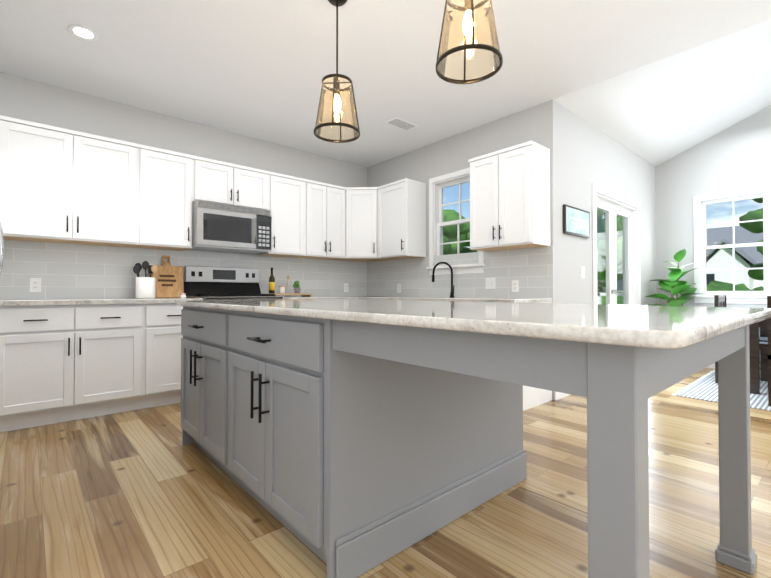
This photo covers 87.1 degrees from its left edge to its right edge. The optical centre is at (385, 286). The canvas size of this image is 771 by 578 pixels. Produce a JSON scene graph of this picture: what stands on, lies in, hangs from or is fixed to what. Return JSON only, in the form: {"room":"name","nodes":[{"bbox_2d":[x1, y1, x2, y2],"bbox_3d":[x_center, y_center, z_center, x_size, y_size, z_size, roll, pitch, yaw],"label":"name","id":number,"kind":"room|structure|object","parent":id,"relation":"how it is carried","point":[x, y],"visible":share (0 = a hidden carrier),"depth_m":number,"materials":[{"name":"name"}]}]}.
{"room":"kitchen","nodes":[
{"label":"kitchen","id":0,"kind":"room"},
{"bbox_2d":[0,72,366,298],"bbox_3d":[-2.012,-0.332,4.222,4.850,2.720,0.150,1,-1,-41],"label":"wall","id":1,"kind":"structure","parent":0,"point":[34,101],"depth_m":3.96,"materials":[{"name":"beige paint"}]},
{"bbox_2d":[0,115,11,239],"bbox_3d":[-3.227,-0.820,2.834,0.873,0.880,0.326,1,-1,-41],"label":"upper cabinet","id":2,"kind":"object","parent":1,"relation":"attached to","point":[5,122],"depth_m":2.99,"materials":[{"name":"white paint"}]},
{"bbox_2d":[12,118,151,247],"bbox_3d":[-2.615,-0.813,3.374,1.051,0.880,0.326,1,-1,-41],"label":"upper cabinet","id":3,"kind":"object","parent":1,"relation":"attached to","point":[62,185],"depth_m":3.27,"materials":[{"name":"white paint"}]},
{"bbox_2d":[144,147,195,250],"bbox_3d":[-2.132,-0.807,3.800,0.528,0.880,0.326,1,-1,-41],"label":"upper cabinet","id":4,"kind":"object","parent":1,"relation":"attached to","point":[171,174],"depth_m":3.73,"materials":[{"name":"white paint"}]},
{"bbox_2d":[0,240,367,298],"bbox_3d":[-1.960,-0.128,4.161,4.550,0.480,0.007,1,-1,-41],"label":"tile backsplash","id":5,"kind":"structure","parent":1,"relation":"attached to","point":[69,271],"depth_m":3.72,"materials":[{"name":"grey tile"}]},
{"bbox_2d":[29,278,40,291],"bbox_3d":[-2.881,-0.013,3.337,0.072,0.116,0.008,1,-1,-41],"label":"electrical outlet","id":6,"kind":"object","parent":5,"relation":"attached to","point":[34,284],"visible":1,"depth_m":3.33,"materials":[{"name":"white plastic"}]},
{"bbox_2d":[344,283,347,291],"bbox_3d":[-0.526,0.014,5.414,0.072,0.116,0.008,1,-1,-41],"label":"electrical outlet","id":7,"kind":"object","parent":5,"relation":"attached to","point":[345,287],"visible":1,"depth_m":5.41,"materials":[{"name":"white plastic"}]},
{"bbox_2d":[196,156,271,210],"bbox_3d":[-1.646,-1.029,4.232,0.770,0.425,0.326,1,-1,-41],"label":"upper cabinet","id":8,"kind":"object","parent":1,"relation":"attached to","point":[220,182],"depth_m":4.10,"materials":[{"name":"white paint"}]},
{"bbox_2d":[189,200,271,253],"bbox_3d":[-1.607,-0.594,4.183,0.762,0.433,0.437,1,-1,-41],"label":"over-the-range microwave","id":9,"kind":"object","parent":8,"relation":"attached to","point":[219,227],"visible":0.98,"depth_m":4.02,"materials":[{"name":"silver metal"}]},
{"bbox_2d":[256,172,307,258],"bbox_3d":[-1.163,-0.796,4.655,0.518,0.880,0.326,1,-1,-41],"label":"upper cabinet","id":10,"kind":"object","parent":1,"relation":"attached to","point":[285,213],"depth_m":4.50,"materials":[{"name":"white paint"}]},
{"bbox_2d":[300,178,343,260],"bbox_3d":[-0.803,-0.792,4.943,0.693,0.880,0.370,1,-1,-41],"label":"upper cabinet","id":11,"kind":"object","parent":1,"relation":"attached to","point":[321,204],"depth_m":4.80,"materials":[{"name":"white paint"}]},
{"bbox_2d":[340,187,395,261],"bbox_3d":[-0.286,-0.789,5.200,0.669,0.880,0.669,1,-1,-41],"label":"upper cabinet","id":12,"kind":"object","parent":1,"relation":"attached to","point":[359,202],"depth_m":5.02,"materials":[{"name":"white paint"}]},
{"bbox_2d":[0,368,770,577],"bbox_3d":[1.379,1.057,2.628,7.850,0.100,7.000,1,-1,-41],"label":"floor","id":13,"kind":"structure","parent":0,"point":[142,493],"depth_m":1.81,"materials":[{"name":"brown wood"}]},
{"bbox_2d":[0,222,3,276],"bbox_3d":[-1.763,0.099,1.209,0.905,1.780,0.910,1,-1,-41],"label":"refrigerator","id":14,"kind":"object","parent":13,"relation":"on","point":[1,249],"visible":1,"depth_m":1.47,"materials":[{"name":"silver metal"}]},
{"bbox_2d":[0,304,7,431],"bbox_3d":[-3.129,0.570,2.705,0.873,0.878,0.610,1,-1,-41],"label":"base cabinet","id":15,"kind":"object","parent":13,"relation":"on","point":[3,307],"depth_m":2.77,"materials":[{"name":"white paint"}]},
{"bbox_2d":[8,300,155,430],"bbox_3d":[-2.517,0.577,3.245,1.051,0.878,0.610,1,-1,-41],"label":"base cabinet","id":16,"kind":"object","parent":13,"relation":"on","point":[63,360],"depth_m":3.04,"materials":[{"name":"white paint"}]},
{"bbox_2d":[156,300,202,405],"bbox_3d":[-2.034,0.583,3.670,0.528,0.878,0.610,1,-1,-41],"label":"base cabinet","id":17,"kind":"object","parent":13,"relation":"on","point":[168,315],"depth_m":3.45,"materials":[{"name":"white paint"}]},
{"bbox_2d":[133,261,157,297],"bbox_3d":[-2.206,-0.065,3.721,0.197,0.340,0.160,1,-1,-41],"label":"utensil crock","id":18,"kind":"object","parent":17,"relation":"on","point":[145,286],"visible":1,"depth_m":3.67,"materials":[{"name":"white ceramic"}]},
{"bbox_2d":[151,255,183,297],"bbox_3d":[-2.123,-0.098,3.938,0.290,0.412,0.083,1,-1,-41],"label":"cutting board","id":19,"kind":"object","parent":17,"relation":"on","point":[169,279],"visible":0.71,"depth_m":3.94,"materials":[{"name":"brown wood"}]},
{"bbox_2d":[180,293,185,297],"bbox_3d":[-1.926,0.085,3.859,0.045,0.045,0.044,1,-1,-41],"label":"timer","id":20,"kind":"object","parent":17,"relation":"on","point":[182,295],"visible":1,"depth_m":3.84,"materials":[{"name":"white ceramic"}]},
{"bbox_2d":[184,266,282,300],"bbox_3d":[-1.515,0.409,4.065,0.760,1.235,0.704,1,-1,-41],"label":"range","id":21,"kind":"object","parent":13,"relation":"on","point":[205,283],"visible":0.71,"depth_m":4.17,"materials":[{"name":"silver metal"}]},
{"bbox_2d":[348,296,379,299],"bbox_3d":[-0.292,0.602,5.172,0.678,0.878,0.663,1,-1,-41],"label":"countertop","id":22,"kind":"structure","parent":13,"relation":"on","point":[349,297],"depth_m":4.70,"materials":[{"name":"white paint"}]},
{"bbox_2d":[272,293,312,296],"bbox_3d":[-1.106,0.097,4.603,0.520,0.040,0.230,1,-1,-41],"label":"serving tray","id":23,"kind":"object","parent":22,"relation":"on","point":[306,294],"visible":0.65,"depth_m":4.60,"materials":[{"name":"brown wood"}]},
{"bbox_2d":[269,268,274,292],"bbox_3d":[-1.258,-0.069,4.490,0.068,0.287,0.068,1,-1,-41],"label":"oil bottle","id":24,"kind":"object","parent":23,"relation":"on","point":[271,284],"visible":1,"depth_m":4.46,"materials":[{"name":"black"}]},
{"bbox_2d":[279,275,289,292],"bbox_3d":[-1.137,-0.029,4.597,0.140,0.211,0.065,1,-1,-41],"label":"jar","id":25,"kind":"object","parent":23,"relation":"on","point":[282,289],"visible":1,"depth_m":4.55,"materials":[{"name":"white ceramic"}]},
{"bbox_2d":[293,280,300,292],"bbox_3d":[-1.023,0.002,4.697,0.093,0.150,0.095,1,-1,-41],"label":"herb pot","id":26,"kind":"object","parent":23,"relation":"on","point":[296,286],"visible":1,"depth_m":4.67,"materials":[{"name":"grey"}]},
{"bbox_2d":[417,300,451,300],"bbox_3d":[0.509,0.591,4.316,0.610,0.878,0.973,1,-1,-41],"label":"base cabinet","id":27,"kind":"object","parent":13,"relation":"on","point":[417,300],"depth_m":3.88,"materials":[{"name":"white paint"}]},
{"bbox_2d":[432,262,453,296],"bbox_3d":[0.632,-0.079,4.359,0.232,0.385,0.171,1,-1,-41],"label":"faucet","id":28,"kind":"object","parent":27,"relation":"on","point":[452,285],"visible":1,"depth_m":4.37,"materials":[{"name":"black metal"}]},
{"bbox_2d":[176,303,756,577],"bbox_3d":[-0.014,0.556,2.006,1.279,0.888,2.604,1,-1,-41],"label":"kitchen island","id":29,"kind":"object","parent":13,"relation":"on","point":[348,438],"depth_m":1.43,"materials":[{"name":"grey paint"}]},
{"bbox_2d":[176,299,770,354],"bbox_3d":[0.018,0.098,2.014,1.291,0.028,2.680,1,-1,-41],"label":"island countertop","id":30,"kind":"structure","parent":29,"relation":"on","point":[677,330],"depth_m":1.04,"materials":[{"name":"white stone"}]},
{"bbox_2d":[452,300,552,410],"bbox_3d":[1.058,0.583,3.705,0.595,0.878,0.660,1,-1,-41],"label":"base cabinet","id":31,"kind":"object","parent":13,"relation":"on","point":[532,397],"depth_m":3.44,"materials":[{"name":"white paint"}]},
{"bbox_2d":[646,249,706,305],"bbox_3d":[3.709,0.285,5.151,0.718,1.510,0.633,1,-1,-41],"label":"plant","id":32,"kind":"object","parent":13,"relation":"on","point":[672,285],"visible":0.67,"depth_m":5.10,"materials":[{"name":"green plant"}]},
{"bbox_2d":[672,369,770,410],"bbox_3d":[4.227,1.014,3.534,1.920,0.009,2.480,1,-1,-41],"label":"rug","id":33,"kind":"object","parent":13,"relation":"on","point":[705,388],"visible":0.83,"depth_m":3.89,"materials":[{"name":"grey fabric"}]},
{"bbox_2d":[714,295,767,382],"bbox_3d":[3.798,0.554,4.269,0.440,0.930,0.450,1,-1,-41],"label":"dining chair","id":34,"kind":"object","parent":33,"relation":"on","point":[720,300],"visible":0.27,"depth_m":4.28,"materials":[{"name":"brown wood"}]},
{"bbox_2d":[749,319,767,393],"bbox_3d":[4.311,0.633,3.580,0.960,0.756,1.640,1,-1,-41],"label":"dining table","id":35,"kind":"object","parent":33,"relation":"on","point":[757,330],"visible":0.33,"depth_m":3.85,"materials":[{"name":"brown wood"}]},
{"bbox_2d":[767,296,770,405],"bbox_3d":[3.546,0.543,3.413,0.450,0.930,0.440,1,-1,-41],"label":"dining chair","id":36,"kind":"object","parent":33,"relation":"on","point":[769,348],"visible":1,"depth_m":3.42,"materials":[{"name":"brown wood"}]},
{"bbox_2d":[0,0,770,166],"bbox_3d":[0.198,-1.801,1.623,4.700,0.150,7.000,1,-1,-41],"label":"ceiling","id":37,"kind":"structure","parent":0,"point":[259,69],"depth_m":3.00,"materials":[{"name":"white paint"}]},
{"bbox_2d":[67,25,98,40],"bbox_3d":[-2.035,-1.706,2.733,0.170,0.008,0.170,1,-1,-41],"label":"recessed light","id":38,"kind":"object","parent":37,"relation":"in","point":[82,32],"visible":1,"depth_m":2.73,"materials":[{"name":"white paint"}]},
{"bbox_2d":[314,0,359,142],"bbox_3d":[-0.285,-1.305,2.391,0.271,0.820,0.271,1,-1,-41],"label":"pendant light","id":39,"kind":"object","parent":37,"relation":"hanging from","point":[337,104],"visible":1,"depth_m":2.39,"materials":[{"name":"clear glass"}]},
{"bbox_2d":[384,117,417,130],"bbox_3d":[0.168,-1.687,4.210,0.340,0.010,0.170,1,-1,-41],"label":"ceiling vent","id":40,"kind":"object","parent":37,"relation":"in","point":[400,123],"visible":0.98,"depth_m":4.19,"materials":[{"name":"white metal"}]},
{"bbox_2d":[436,0,502,83],"bbox_3d":[0.343,-1.315,1.679,0.271,0.820,0.271,1,-1,-41],"label":"pendant light","id":41,"kind":"object","parent":37,"relation":"hanging from","point":[468,26],"visible":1,"depth_m":1.71,"materials":[{"name":"clear glass"}]},
{"bbox_2d":[367,99,561,399],"bbox_3d":[0.686,-0.325,4.716,0.150,2.720,2.680,1,-1,-41],"label":"wall","id":42,"kind":"structure","parent":0,"point":[539,124],"depth_m":4.16,"materials":[{"name":"beige paint"}]},
{"bbox_2d":[376,178,425,258],"bbox_3d":[0.154,-0.792,4.926,0.370,0.880,0.570,1,-1,-41],"label":"upper cabinet","id":43,"kind":"object","parent":42,"relation":"attached to","point":[401,204],"depth_m":4.77,"materials":[{"name":"white paint"}]},
{"bbox_2d":[426,167,484,274],"bbox_3d":[0.813,-0.707,4.539,0.200,1.138,0.796,1,-1,-41],"label":"window","id":44,"kind":"structure","parent":42,"relation":"in","point":[437,224],"depth_m":4.67,"materials":[{"name":"white paint"}]},
{"bbox_2d":[368,245,553,297],"bbox_3d":[0.631,-0.121,4.657,0.007,0.480,2.670,1,-1,-41],"label":"tile backsplash","id":45,"kind":"structure","parent":42,"relation":"attached to","point":[533,268],"depth_m":4.31,"materials":[{"name":"grey tile"}]},
{"bbox_2d":[397,284,400,292],"bbox_3d":[0.172,0.021,5.164,0.008,0.116,0.072,1,-1,-41],"label":"outlet","id":46,"kind":"object","parent":45,"relation":"attached to","point":[398,288],"visible":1,"depth_m":5.16,"materials":[{"name":"white plastic"}]},
{"bbox_2d":[485,278,494,288],"bbox_3d":[1.072,-0.033,4.145,0.008,0.116,0.118,1,-1,-41],"label":"light switch","id":47,"kind":"object","parent":45,"relation":"attached to","point":[489,283],"visible":1,"depth_m":4.14,"materials":[{"name":"white plastic"}]},
{"bbox_2d":[512,280,518,291],"bbox_3d":[1.257,-0.005,3.935,0.008,0.116,0.072,1,-1,-41],"label":"outlet","id":48,"kind":"object","parent":45,"relation":"attached to","point":[515,285],"visible":1,"depth_m":3.93,"materials":[{"name":"white plastic"}]},
{"bbox_2d":[468,141,550,250],"bbox_3d":[1.155,-0.807,3.825,0.326,0.880,0.665,1,-1,-41],"label":"upper cabinet","id":49,"kind":"object","parent":42,"relation":"attached to","point":[510,186],"depth_m":3.65,"materials":[{"name":"white paint"}]},
{"bbox_2d":[560,105,655,305],"bbox_3d":[2.704,-0.324,4.809,3.000,2.720,0.150,1,-1,-41],"label":"wall","id":50,"kind":"structure","parent":0,"point":[590,153],"depth_m":4.21,"materials":[{"name":"beige paint"}]},
{"bbox_2d":[554,391,571,399],"bbox_3d":[1.839,0.959,3.918,0.845,0.130,0.015,1,-1,-41],"label":"baseboard","id":51,"kind":"structure","parent":50,"relation":"attached to","point":[558,395],"depth_m":3.68,"materials":[{"name":"white paint"}]},
{"bbox_2d":[563,204,589,237],"bbox_3d":[1.868,-0.630,3.955,0.550,0.270,0.028,1,-1,-41],"label":"picture","id":52,"kind":"object","parent":50,"relation":"attached to","point":[576,221],"visible":1,"depth_m":3.92,"materials":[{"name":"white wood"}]},
{"bbox_2d":[581,266,584,277],"bbox_3d":[1.977,-0.144,4.059,0.072,0.116,0.008,1,-1,-41],"label":"light switch","id":53,"kind":"object","parent":50,"relation":"attached to","point":[582,272],"visible":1,"depth_m":4.05,"materials":[{"name":"white plastic"}]},
{"bbox_2d":[592,182,640,304],"bbox_3d":[2.650,-0.022,4.745,1.450,2.115,0.168,1,-1,-41],"label":"door frame","id":54,"kind":"structure","parent":50,"relation":"attached to","point":[612,208],"depth_m":4.78,"materials":[{"name":"white paint"}]},
{"bbox_2d":[553,19,770,166],"bbox_3d":[4.027,-2.138,3.220,3.150,0.982,4.320,1,-1,-41],"label":"ceiling","id":55,"kind":"structure","parent":0,"point":[657,113],"depth_m":4.10,"materials":[{"name":"white paint"}]},
{"bbox_2d":[655,105,770,307],"bbox_3d":[5.152,-0.724,4.194,0.150,3.504,4.020,1,-1,-41],"label":"wall","id":56,"kind":"structure","parent":0,"point":[736,156],"depth_m":5.29,"materials":[{"name":"beige paint"}]},
{"bbox_2d":[706,363,714,368],"bbox_3d":[5.081,0.962,4.128,0.015,0.130,3.990,1,-1,-41],"label":"baseboard","id":57,"kind":"structure","parent":56,"relation":"attached to","point":[712,365],"depth_m":5.16,"materials":[{"name":"white paint"}]},
{"bbox_2d":[692,185,770,303],"bbox_3d":[4.346,-0.490,5.066,0.200,1.398,0.816,1,-1,-41],"label":"window","id":58,"kind":"structure","parent":56,"relation":"in","point":[700,202],"depth_m":5.07,"materials":[{"name":"white paint"}]},
{"label":"outside","id":59,"kind":"structure","parent":0,"visible":0},
{"bbox_3d":[15.184,1.525,25.937,130.000,0.180,130.000,1,-1,-41],"label":"ground","id":60,"kind":"structure","parent":59,"visible":0},
{"bbox_2d":[443,210,469,254],"bbox_3d":[1.373,-0.586,13.466,2.326,3.814,2.700,1,-1,-41],"label":"tree","id":61,"kind":"object","parent":60,"relation":"on","point":[449,248],"depth_m":12.80,"materials":[{"name":"green plant"}]},
{"bbox_2d":[449,231,476,252],"bbox_3d":[3.791,-1.032,21.809,4.269,4.908,3.935,1,-1,-41],"label":"tree","id":62,"kind":"object","parent":60,"relation":"on","point":[465,246],"depth_m":20.15,"materials":[{"name":"green plant"}]},
{"bbox_2d":[597,293,622,303],"bbox_3d":[2.106,0.637,6.382,3.900,1.080,3.000,1,-1,-41],"label":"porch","id":63,"kind":"object","parent":60,"relation":"on","point":[600,297],"depth_m":7.23,"materials":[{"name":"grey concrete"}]},
{"bbox_2d":[597,279,622,296],"bbox_3d":[17.258,-1.706,34.210,13.000,6.500,11.400,1,-1,-41],"label":"house","id":64,"kind":"structure","parent":60,"relation":"on","point":[620,286],"depth_m":27.01,"materials":[{"name":"grey"}]},
{"bbox_2d":[597,209,622,280],"bbox_3d":[7.351,-1.363,13.044,3.093,5.344,3.191,1,-1,-41],"label":"tree","id":65,"kind":"object","parent":60,"relation":"on","point":[601,273],"depth_m":12.67,"materials":[{"name":"green plant"}]},
{"bbox_2d":[598,213,622,292],"bbox_3d":[9.555,-1.290,17.371,4.033,5.307,3.461,1,-1,-41],"label":"tree","id":66,"kind":"object","parent":60,"relation":"on","point":[600,288],"depth_m":17.51,"materials":[{"name":"green plant"}]},
{"bbox_2d":[597,280,743,304],"bbox_3d":[5.527,0.616,9.087,1.519,1.474,4.660,1,-1,-41],"label":"hedge","id":67,"kind":"object","parent":60,"relation":"on","point":[720,285],"depth_m":7.83,"materials":[{"name":"green plant"}]},
{"bbox_2d":[706,226,763,289],"bbox_3d":[29.025,-1.540,24.119,12.700,5.900,17.900,1,-1,-41],"label":"house","id":68,"kind":"structure","parent":60,"relation":"on","point":[742,253],"depth_m":25.00,"materials":[{"name":"white"}]},
{"bbox_2d":[737,283,763,290],"bbox_3d":[20.659,0.742,21.558,2.070,1.906,8.904,1,-1,-45],"label":"shrubs","id":69,"kind":"object","parent":60,"relation":"on","point":[760,288],"depth_m":22.06,"materials":[{"name":"green plant"}]},
{"bbox_2d":[739,198,763,280],"bbox_3d":[11.120,-2.008,11.375,1.714,6.593,1.983,1,-1,-41],"label":"tree","id":70,"kind":"object","parent":60,"relation":"on","point":[756,215],"depth_m":11.55,"materials":[{"name":"green plant"}]}
]}

